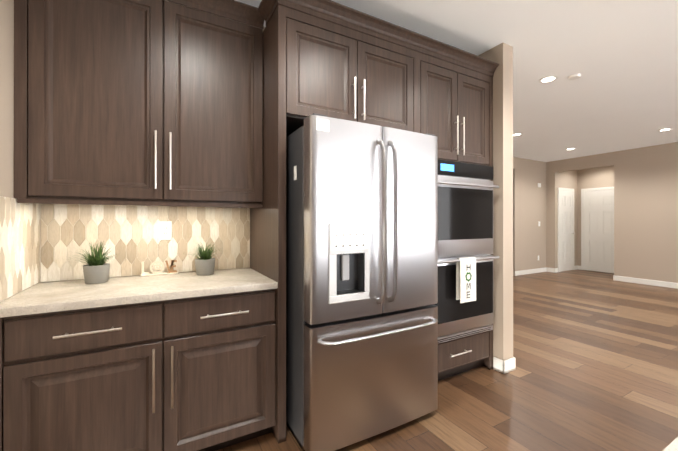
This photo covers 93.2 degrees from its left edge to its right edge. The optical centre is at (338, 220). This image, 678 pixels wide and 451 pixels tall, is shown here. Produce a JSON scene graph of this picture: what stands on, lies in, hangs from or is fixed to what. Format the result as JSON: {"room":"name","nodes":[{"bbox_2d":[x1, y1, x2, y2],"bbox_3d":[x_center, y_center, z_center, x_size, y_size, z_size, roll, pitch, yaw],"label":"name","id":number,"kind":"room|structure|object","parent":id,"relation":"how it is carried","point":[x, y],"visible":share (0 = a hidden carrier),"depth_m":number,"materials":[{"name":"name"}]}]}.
{"room":"kitchen","nodes":[
{"label":"kitchen","id":0,"kind":"room"},
{"bbox_2d":[0,0,15,198],"bbox_3d":[-0.302,-0.115,-0.834,0.120,2.750,6.000,0,0,-29],"label":"wall","id":1,"kind":"structure","parent":0,"point":[6,98],"depth_m":1.45,"materials":[{"name":"paint"}]},
{"bbox_2d":[49,0,264,281],"bbox_3d":[-0.433,-0.109,2.593,3.215,2.750,0.120,0,0,-29],"label":"wall","id":2,"kind":"structure","parent":0,"point":[179,272],"depth_m":2.17,"materials":[{"name":"paint"}]},
{"bbox_2d":[0,196,249,301],"bbox_3d":[-1.026,0.122,1.820,1.188,0.452,0.654,0,0,-29],"label":"tile backsplash","id":3,"kind":"structure","parent":2,"relation":"attached to","point":[41,243],"depth_m":1.97,"materials":[{"name":"tile"}]},
{"bbox_2d":[159,221,171,239],"bbox_3d":[-1.146,0.065,2.113,0.076,0.124,0.008,0,0,-29],"label":"electrical outlet","id":4,"kind":"object","parent":3,"relation":"attached to","point":[165,230],"visible":1,"depth_m":2.11,"materials":[{"name":"white plastic"}]},
{"bbox_2d":[14,0,263,207],"bbox_3d":[-1.083,-0.708,1.925,1.186,1.249,0.419,0,0,-29],"label":"upper cabinet","id":5,"kind":"object","parent":2,"relation":"attached to","point":[141,102],"visible":1,"depth_m":1.76,"materials":[{"name":"brown wood"}]},
{"bbox_2d":[216,270,677,450],"bbox_3d":[3.582,1.317,3.377,11.000,0.100,9.600,0,0,-29],"label":"floor","id":6,"kind":"structure","parent":0,"point":[595,354],"depth_m":2.46,"materials":[{"name":"brown wood"}]},
{"bbox_2d":[0,289,275,450],"bbox_3d":[-1.020,0.825,1.808,1.186,0.878,0.656,0,0,-29],"label":"base cabinet","id":7,"kind":"object","parent":6,"relation":"on","point":[192,374],"visible":0.98,"depth_m":1.53,"materials":[{"name":"brown wood"}]},
{"bbox_2d":[0,268,277,317],"bbox_3d":[-1.023,0.367,1.814,1.188,0.037,0.646,0,0,-29],"label":"countertop","id":8,"kind":"structure","parent":7,"relation":"on","point":[46,297],"depth_m":1.62,"materials":[{"name":"stone"}]},
{"bbox_2d":[65,241,119,283],"bbox_3d":[-1.373,0.228,1.795,0.322,0.240,0.322,0,0,-29],"label":"plant","id":9,"kind":"object","parent":8,"relation":"on","point":[96,269],"visible":1,"depth_m":1.78,"materials":[{"name":"green plant"}]},
{"bbox_2d":[140,260,177,275],"bbox_3d":[-1.161,0.304,2.073,0.210,0.088,0.034,0,0,-29],"label":"decor","id":10,"kind":"object","parent":8,"relation":"on","point":[170,271],"visible":0.96,"depth_m":2.07,"materials":[{"name":"beige paint"}]},
{"bbox_2d":[177,243,216,274],"bbox_3d":[-0.871,0.240,2.087,0.322,0.216,0.299,0,0,-29],"label":"plant","id":11,"kind":"object","parent":8,"relation":"on","point":[205,263],"visible":1,"depth_m":2.06,"materials":[{"name":"green plant"}]},
{"bbox_2d":[250,0,425,443],"bbox_3d":[-0.025,-0.027,2.350,1.074,2.584,0.696,0,0,-29],"label":"tall cabinet","id":12,"kind":"object","parent":6,"relation":"on","point":[330,58],"depth_m":2.00,"materials":[{"name":"brown wood"}]},
{"bbox_2d":[286,113,437,450],"bbox_3d":[0.064,0.353,2.205,0.910,1.825,0.949,0,0,-29],"label":"fridge","id":13,"kind":"object","parent":6,"relation":"on","point":[361,280],"visible":0.98,"depth_m":1.81,"materials":[{"name":"silver metal"}]},
{"bbox_2d":[426,36,497,380],"bbox_3d":[0.779,-0.026,2.796,0.888,2.584,0.696,0,0,-29],"label":"tall cabinet","id":14,"kind":"object","parent":6,"relation":"on","point":[459,83],"depth_m":2.55,"materials":[{"name":"brown wood"}]},
{"bbox_2d":[433,159,498,343],"bbox_3d":[0.812,0.229,2.753,0.775,1.370,0.726,0,0,-29],"label":"oven","id":15,"kind":"object","parent":14,"relation":"in","point":[465,209],"visible":0.42,"depth_m":2.50,"materials":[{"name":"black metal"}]},
{"bbox_2d":[456,257,475,302],"bbox_3d":[0.968,0.446,2.436,0.175,0.334,0.043,0,0,-29],"label":"hanging towel","id":16,"kind":"object","parent":15,"relation":"hanging from","point":[465,279],"visible":0.98,"depth_m":2.42,"materials":[{"name":"fabric"}]},
{"bbox_2d":[663,437,677,450],"bbox_3d":[1.742,0.803,0.510,3.000,0.918,1.170,0,0,-29],"label":"kitchen island","id":17,"kind":"object","parent":6,"relation":"on","point":[672,446],"depth_m":0.49,"materials":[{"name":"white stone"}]},
{"bbox_2d":[235,0,677,161],"bbox_3d":[3.582,-1.533,3.382,11.000,0.100,9.600,0,0,-29],"label":"ceiling","id":18,"kind":"structure","parent":0,"point":[621,92],"depth_m":2.93,"materials":[{"name":"paint"}]},
{"bbox_2d":[539,75,557,82],"bbox_3d":[2.191,-1.478,3.354,0.170,0.008,0.170,0,0,-29],"label":"recessed light","id":19,"kind":"object","parent":18,"relation":"in","point":[547,79],"visible":1,"depth_m":3.35,"materials":[{"name":"white"}]},
{"bbox_2d":[568,73,581,79],"bbox_3d":[2.413,-1.472,3.283,0.116,0.022,0.116,0,0,-29],"label":"smoke detector","id":20,"kind":"object","parent":18,"relation":"attached to","point":[574,76],"visible":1,"depth_m":3.27,"materials":[{"name":"white plastic"}]},
{"bbox_2d":[478,43,512,360],"bbox_3d":[0.709,-0.107,3.987,0.135,2.750,2.950,0,0,-29],"label":"wall","id":21,"kind":"structure","parent":0,"point":[501,54],"depth_m":2.70,"materials":[{"name":"paint"}]},
{"bbox_2d":[493,357,515,370],"bbox_3d":[0.798,1.216,3.952,0.047,0.105,2.834,0,0,-29],"label":"baseboard","id":22,"kind":"structure","parent":21,"relation":"attached to","point":[505,366],"depth_m":2.69,"materials":[{"name":"white wood"}]},
{"bbox_2d":[513,157,545,275],"bbox_3d":[4.671,-0.100,7.815,1.430,2.750,0.100,0,0,-29],"label":"wall","id":23,"kind":"structure","parent":0,"point":[529,213],"depth_m":7.71,"materials":[{"name":"paint"}]},
{"bbox_2d":[515,267,547,275],"bbox_3d":[4.647,1.223,7.734,1.310,0.105,0.014,0,0,-29],"label":"baseboard","id":24,"kind":"structure","parent":23,"relation":"attached to","point":[538,270],"depth_m":7.72,"materials":[{"name":"white wood"}]},
{"bbox_2d":[557,170,576,271],"bbox_3d":[5.866,-0.099,8.249,1.080,2.750,0.100,0,0,-29],"label":"wall","id":25,"kind":"structure","parent":0,"point":[567,179],"depth_m":8.33,"materials":[{"name":"paint"}]},
{"bbox_2d":[558,187,574,271],"bbox_3d":[5.771,0.222,8.089,0.750,2.095,0.085,0,0,-29],"label":"hall door","id":26,"kind":"structure","parent":25,"relation":"in","point":[566,232],"depth_m":8.10,"materials":[{"name":"white wood"}]},
{"bbox_2d":[577,166,613,273],"bbox_3d":[6.596,-0.100,7.923,0.120,2.750,1.180,0,0,-29],"label":"wall","id":27,"kind":"structure","parent":0,"point":[599,177],"depth_m":8.19,"materials":[{"name":"paint"}]},
{"bbox_2d":[581,186,613,272],"bbox_3d":[6.471,0.222,7.933,0.085,2.095,0.850,0,0,-29],"label":"hall door","id":28,"kind":"structure","parent":27,"relation":"in","point":[597,229],"depth_m":8.01,"materials":[{"name":"white wood"}]},
{"bbox_2d":[546,142,677,282],"bbox_3d":[7.233,-0.106,4.548,0.120,2.750,8.100,0,0,-29],"label":"wall","id":29,"kind":"structure","parent":0,"point":[645,212],"depth_m":6.49,"materials":[{"name":"paint"}]},
{"bbox_2d":[613,275,677,288],"bbox_3d":[7.477,1.216,3.969,0.014,0.105,6.614,0,0,-29],"label":"baseboard","id":30,"kind":"structure","parent":29,"relation":"attached to","point":[617,278],"depth_m":6.39,"materials":[{"name":"white wood"}]}
]}

